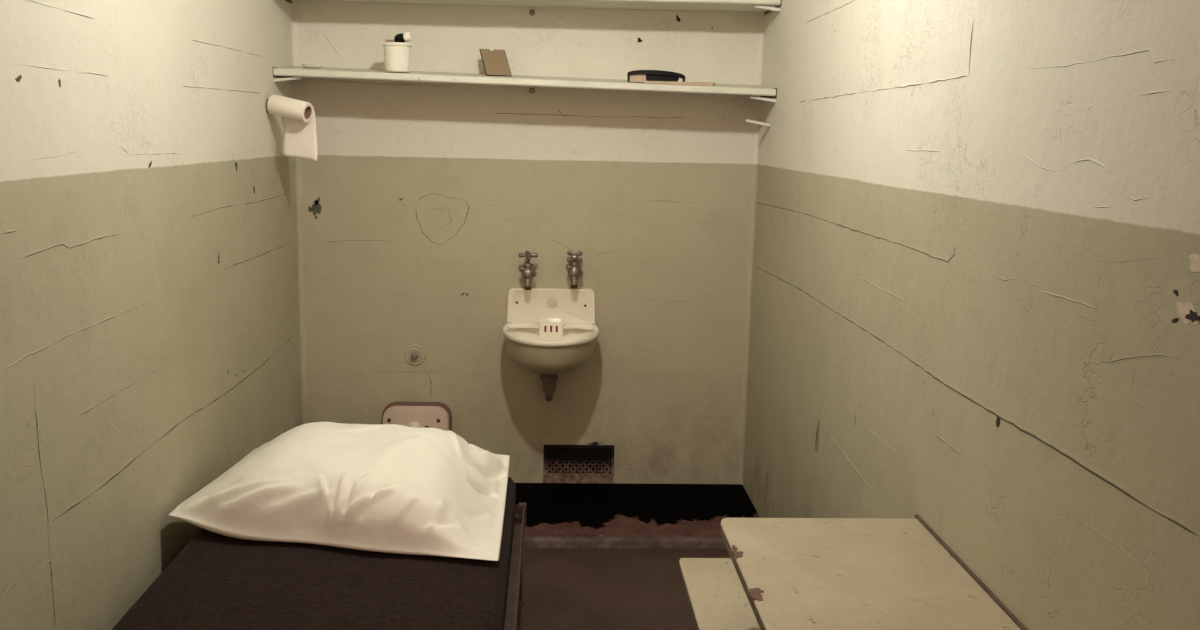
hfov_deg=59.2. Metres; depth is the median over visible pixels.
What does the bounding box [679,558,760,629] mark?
bench
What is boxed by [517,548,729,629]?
floor
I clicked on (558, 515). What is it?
trim
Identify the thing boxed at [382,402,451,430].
toilet
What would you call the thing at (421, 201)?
wall
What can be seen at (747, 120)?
peg
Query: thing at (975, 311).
wall
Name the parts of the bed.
leg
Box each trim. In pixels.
[291,1,307,424]
[515,483,759,548]
[738,12,764,484]
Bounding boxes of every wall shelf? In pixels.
[273,66,776,101]
[285,0,780,14]
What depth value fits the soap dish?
3.27 m
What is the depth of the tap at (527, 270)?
3.48 m
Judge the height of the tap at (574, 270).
0.123 m
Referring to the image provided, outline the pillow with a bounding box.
[168,422,509,560]
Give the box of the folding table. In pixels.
[720,514,1027,629]
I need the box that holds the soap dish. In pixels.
[302,63,320,67]
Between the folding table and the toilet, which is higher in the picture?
the toilet
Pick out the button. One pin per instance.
(413, 354)
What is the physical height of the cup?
0.086 m
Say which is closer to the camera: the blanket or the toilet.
the blanket
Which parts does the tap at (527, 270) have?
cross handle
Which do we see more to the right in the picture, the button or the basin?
the basin
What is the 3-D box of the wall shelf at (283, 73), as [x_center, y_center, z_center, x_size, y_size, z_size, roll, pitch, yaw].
[-0.223,-0.726,3.317,1.519,0.086,0.264,1,10,-3]
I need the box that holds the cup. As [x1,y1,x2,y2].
[382,42,411,72]
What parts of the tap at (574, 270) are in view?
cross handle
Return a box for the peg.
[746,119,769,126]
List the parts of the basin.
bowl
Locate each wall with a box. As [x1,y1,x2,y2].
[0,0,301,629]
[296,1,758,483]
[743,0,1199,629]
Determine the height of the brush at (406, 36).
0.092 m
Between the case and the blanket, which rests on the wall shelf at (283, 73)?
the case
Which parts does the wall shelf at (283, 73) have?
support arm, support arm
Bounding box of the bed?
[503,502,525,629]
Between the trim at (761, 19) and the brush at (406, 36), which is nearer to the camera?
the brush at (406, 36)
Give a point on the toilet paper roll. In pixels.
(299, 140)
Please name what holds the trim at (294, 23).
attached to the wall at (150, 340)
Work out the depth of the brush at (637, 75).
3.26 m
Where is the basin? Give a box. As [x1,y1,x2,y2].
[503,288,598,400]
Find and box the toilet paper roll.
[267,94,316,160]
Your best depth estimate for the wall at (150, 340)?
2.10 m
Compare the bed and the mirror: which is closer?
the bed
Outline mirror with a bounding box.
[479,48,511,76]
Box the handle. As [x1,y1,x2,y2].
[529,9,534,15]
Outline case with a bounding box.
[644,81,714,85]
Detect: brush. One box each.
[394,32,411,42]
[627,70,684,81]
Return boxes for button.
[404,345,425,364]
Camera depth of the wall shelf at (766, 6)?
3.29 m
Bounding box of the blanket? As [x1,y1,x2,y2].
[112,477,515,629]
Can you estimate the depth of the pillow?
2.25 m
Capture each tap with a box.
[518,251,537,289]
[566,250,582,287]
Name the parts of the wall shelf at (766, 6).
support arm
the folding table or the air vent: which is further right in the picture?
the folding table
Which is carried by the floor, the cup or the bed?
the bed
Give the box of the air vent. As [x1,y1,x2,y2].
[543,444,613,482]

